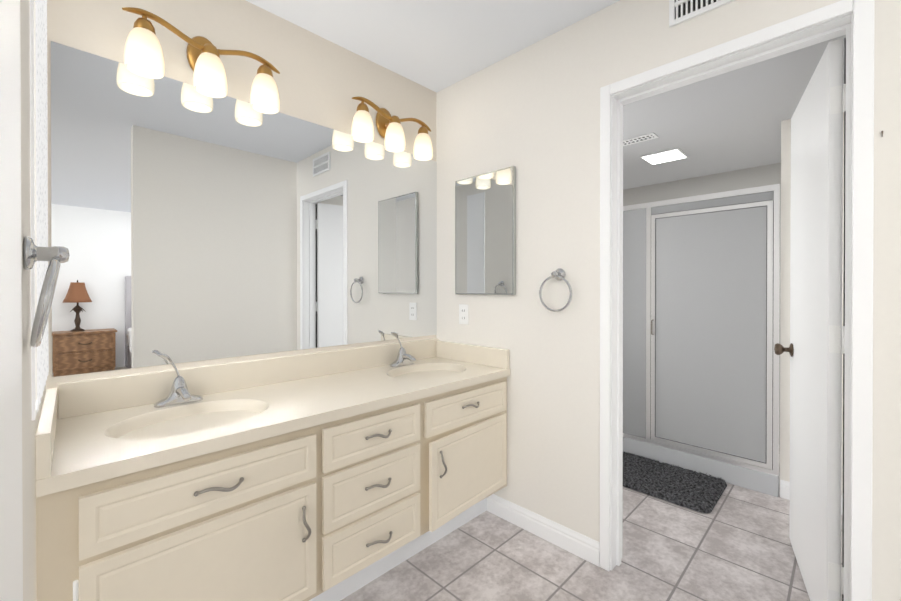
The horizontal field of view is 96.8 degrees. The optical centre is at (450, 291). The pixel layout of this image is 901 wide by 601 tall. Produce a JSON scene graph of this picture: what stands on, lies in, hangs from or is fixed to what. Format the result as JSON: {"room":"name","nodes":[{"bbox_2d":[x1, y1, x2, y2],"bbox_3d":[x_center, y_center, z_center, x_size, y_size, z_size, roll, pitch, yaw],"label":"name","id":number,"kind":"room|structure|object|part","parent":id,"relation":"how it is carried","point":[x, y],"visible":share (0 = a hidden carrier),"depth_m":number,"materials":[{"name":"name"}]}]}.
{"room":"bathroom","nodes":[
{"label":"bathroom","id":0,"kind":"room"},
{"bbox_2d":[20,0,45,600],"bbox_3d":[0.835,-0.002,-0.970,6.380,2.440,0.222,0,0,45],"label":"wall","id":1,"kind":"structure","parent":0,"point":[29,427],"depth_m":0.76,"materials":[{"name":"paint"}]},
{"bbox_2d":[0,0,22,600],"bbox_3d":[-0.483,0.067,0.432,0.265,2.290,0.020,0,0,45],"label":"door frame","id":2,"kind":"structure","parent":1,"relation":"attached to","point":[11,546],"depth_m":0.44,"materials":[{"name":"white"}]},
{"bbox_2d":[30,0,44,419],"bbox_3d":[-1.042,-0.321,1.017,0.579,1.162,0.025,0,0,45],"label":"window","id":3,"kind":"structure","parent":1,"relation":"in","point":[34,407],"depth_m":0.81,"materials":[{"name":"white"}]},
{"bbox_2d":[36,0,48,411],"bbox_3d":[-1.031,-0.339,1.021,0.585,1.173,0.030,0,0,45],"label":"lace curtain","id":4,"kind":"object","parent":3,"relation":"hanging from","point":[42,167],"visible":0.83,"depth_m":0.95,"materials":[{"name":"white fabric"}]},
{"bbox_2d":[24,236,69,346],"bbox_3d":[-0.726,0.001,0.722,0.164,0.196,0.058,0,0,45],"label":"towel ring","id":5,"kind":"object","parent":1,"relation":"attached to","point":[56,256],"visible":1,"depth_m":0.69,"materials":[{"name":"silver metal"}]},
{"bbox_2d":[36,388,63,479],"bbox_3d":[-1.085,0.361,1.081,0.559,0.098,0.042,0,0,45],"label":"backsplash","id":6,"kind":"structure","parent":1,"relation":"attached to","point":[50,430],"depth_m":0.97,"materials":[{"name":"beige stone"}]},
{"bbox_2d":[46,0,436,417],"bbox_3d":[-0.761,-0.014,1.884,0.100,2.440,2.048,0,0,45],"label":"wall","id":7,"kind":"structure","parent":0,"point":[319,80],"depth_m":1.72,"materials":[{"name":"paint"}]},
{"bbox_2d":[122,7,279,113],"bbox_3d":[-0.924,-0.880,1.531,0.155,0.248,0.522,0,0,45],"label":"light","id":8,"kind":"object","parent":7,"relation":"attached to","point":[143,55],"visible":1,"depth_m":1.47,"materials":[{"name":"white glass"}]},
{"bbox_2d":[51,41,436,376],"bbox_3d":[-0.683,-0.265,1.886,0.004,1.074,1.696,0,0,45],"label":"vanity mirror","id":9,"kind":"object","parent":7,"relation":"attached to","point":[189,223],"visible":1,"depth_m":1.61,"materials":[{"name":"grey mirror"}]},
{"bbox_2d":[57,338,438,415],"bbox_3d":[-0.670,0.351,1.885,0.022,0.113,1.684,0,0,45],"label":"backsplash","id":10,"kind":"structure","parent":7,"relation":"attached to","point":[77,398],"depth_m":1.61,"materials":[{"name":"beige stone"}]},
{"bbox_2d":[351,96,432,160],"bbox_3d":[-0.312,-0.883,2.152,0.155,0.248,0.522,0,0,45],"label":"light","id":11,"kind":"object","parent":7,"relation":"attached to","point":[390,129],"visible":1,"depth_m":2.10,"materials":[{"name":"white glass"}]},
{"bbox_2d":[246,0,619,92],"bbox_3d":[-0.061,-1.231,1.143,2.030,0.001,1.983,0,0,45],"label":"ceiling","id":12,"kind":"structure","parent":0,"point":[436,46],"depth_m":1.87,"materials":[{"name":"white paint"}]},
{"bbox_2d":[341,445,841,600],"bbox_3d":[0.764,1.206,1.990,2.030,0.001,4.333,0,0,45],"label":"floor","id":13,"kind":"structure","parent":0,"point":[735,544],"depth_m":1.77,"materials":[{"name":"grey tile"}]},
{"bbox_2d":[36,372,509,600],"bbox_3d":[-0.473,0.826,1.663,0.618,0.762,1.727,0,0,45],"label":"bathroom vanity","id":14,"kind":"object","parent":13,"relation":"on","point":[337,475],"depth_m":1.26,"materials":[{"name":"white wood"}]},
{"bbox_2d":[36,356,509,491],"bbox_3d":[-0.493,0.425,1.680,0.563,0.037,1.728,0,0,45],"label":"countertop","id":15,"kind":"structure","parent":14,"relation":"on","point":[95,443],"depth_m":1.38,"materials":[{"name":"beige stone"}]},
{"bbox_2d":[154,354,202,407],"bbox_3d":[-0.966,0.315,1.438,0.152,0.183,0.150,0,0,45],"label":"faucet","id":16,"kind":"object","parent":15,"relation":"on","point":[183,388],"depth_m":1.47,"materials":[{"name":"silver metal"}]},
{"bbox_2d":[390,332,415,366],"bbox_3d":[-0.242,0.312,2.172,0.152,0.183,0.150,0,0,45],"label":"faucet","id":17,"kind":"object","parent":15,"relation":"on","point":[400,356],"depth_m":2.19,"materials":[{"name":"silver metal"}]},
{"bbox_3d":[-0.031,0.737,1.696,0.035,0.118,0.027,0,0,45],"label":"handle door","id":18,"kind":"part","parent":14,"relation":"part of","materials":[{"name":"silver metal"}]},
{"bbox_3d":[0.100,0.818,1.878,0.048,0.367,0.556,0,0,45],"label":"door","id":19,"kind":"part","parent":14,"relation":"part of","materials":[{"name":"beige wood"}]},
{"bbox_2d":[623,451,726,512],"bbox_3d":[1.278,1.184,2.604,0.800,0.030,0.502,0,0,45],"label":"rug","id":20,"kind":"object","parent":13,"relation":"on","point":[694,490],"visible":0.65,"depth_m":2.46,"materials":[{"name":"black fabric"}]},
{"bbox_2d":[623,184,779,496],"bbox_3d":[1.375,0.287,2.881,1.536,1.830,0.101,0,0,45],"label":"shower enclosure","id":21,"kind":"object","parent":13,"relation":"on","point":[700,340],"visible":0.81,"depth_m":2.59,"materials":[{"name":"grey glass"}]},
{"bbox_2d":[436,0,900,600],"bbox_3d":[0.658,-0.014,1.842,1.980,2.440,0.115,0,0,45],"label":"wall","id":22,"kind":"structure","parent":0,"point":[530,112],"depth_m":1.86,"materials":[{"name":"paint"}]},
{"bbox_2d":[459,304,467,324],"bbox_3d":[0.076,0.134,2.329,0.072,0.116,0.007,0,0,45],"label":"electrical outlet plate","id":23,"kind":"object","parent":22,"relation":"attached to","point":[463,313],"visible":1,"depth_m":2.33,"materials":[{"name":"white plastic"}]},
{"bbox_2d":[436,340,509,367],"bbox_3d":[0.112,0.355,2.280,0.536,0.101,0.024,0,0,45],"label":"backsplash","id":24,"kind":"structure","parent":22,"relation":"attached to","point":[475,354],"depth_m":2.24,"materials":[{"name":"beige stone"}]},
{"bbox_2d":[455,166,515,294],"bbox_3d":[0.184,-0.314,2.211,0.416,0.663,0.021,0,0,45],"label":"mirror","id":25,"kind":"object","parent":22,"relation":"attached to","point":[485,233],"visible":0.91,"depth_m":2.18,"materials":[{"name":"grey mirror"}]},
{"bbox_2d":[487,494,599,566],"bbox_3d":[0.430,1.156,1.981,0.635,0.100,0.014,0,0,45],"label":"baseboard","id":26,"kind":"structure","parent":22,"relation":"attached to","point":[584,547],"depth_m":1.94,"materials":[{"name":"white wood"}]},
{"bbox_2d":[539,268,571,311],"bbox_3d":[0.497,-0.006,1.875,0.171,0.206,0.062,0,0,45],"label":"towel ring","id":27,"kind":"object","parent":22,"relation":"attached to","point":[558,274],"visible":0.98,"depth_m":1.87,"materials":[{"name":"silver metal"}]},
{"bbox_2d":[669,0,734,27],"bbox_3d":[0.959,-1.104,1.451,0.300,0.155,0.011,0,0,45],"label":"air vent","id":28,"kind":"object","parent":22,"relation":"in","point":[681,11],"visible":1,"depth_m":1.51,"materials":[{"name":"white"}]},
{"bbox_2d":[600,0,873,600],"bbox_3d":[0.995,0.161,1.511,0.821,2.093,0.147,0,0,45],"label":"door frame","id":29,"kind":"structure","parent":22,"relation":"attached to","point":[852,21],"depth_m":1.27,"materials":[{"name":"white"}]},
{"bbox_2d":[774,39,845,600],"bbox_3d":[1.462,0.184,1.623,0.169,2.030,0.719,0,0,33],"label":"door","id":30,"kind":"structure","parent":22,"relation":"in","point":[816,349],"depth_m":1.45,"materials":[{"name":"white wood"}]},
{"bbox_2d":[623,163,780,444],"bbox_3d":[2.268,0.100,3.475,1.980,2.200,0.100,0,0,45],"label":"wall","id":31,"kind":"structure","parent":0,"point":[764,175],"depth_m":3.42,"materials":[{"name":"grey paint"}]},
{"bbox_2d":[623,35,845,189],"bbox_3d":[1.501,-1.022,2.693,1.980,0.050,2.285,0,0,45],"label":"ceiling","id":32,"kind":"structure","parent":0,"point":[727,121],"depth_m":2.32,"materials":[{"name":"grey paint"}]},
{"bbox_2d":[623,133,658,145],"bbox_3d":[1.213,-0.994,2.643,0.270,0.004,0.100,0,0,45],"label":"air vent","id":33,"kind":"object","parent":32,"relation":"attached to","point":[646,137],"visible":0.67,"depth_m":2.62,"materials":[{"name":"white metal"}]},
{"bbox_2d":[640,148,687,164],"bbox_3d":[1.578,-0.993,2.957,0.254,0.009,0.254,0,0,45],"label":"ceiling light","id":34,"kind":"object","parent":32,"relation":"attached to","point":[665,156],"visible":1,"depth_m":2.93,"materials":[{"name":"white plastic"}]},
{"bbox_2d":[780,113,843,495],"bbox_3d":[2.436,0.103,2.546,0.435,2.200,0.988,0,0,45],"label":"wall","id":35,"kind":"structure","parent":0,"point":[785,302],"depth_m":2.33,"materials":[{"name":"paint"}]},
{"bbox_2d":[780,480,842,514],"bbox_3d":[2.072,1.155,2.203,0.402,0.100,0.015,0,0,45],"label":"baseboard","id":36,"kind":"structure","parent":35,"relation":"attached to","point":[784,485],"depth_m":2.32,"materials":[{"name":"white wood"}]}
]}

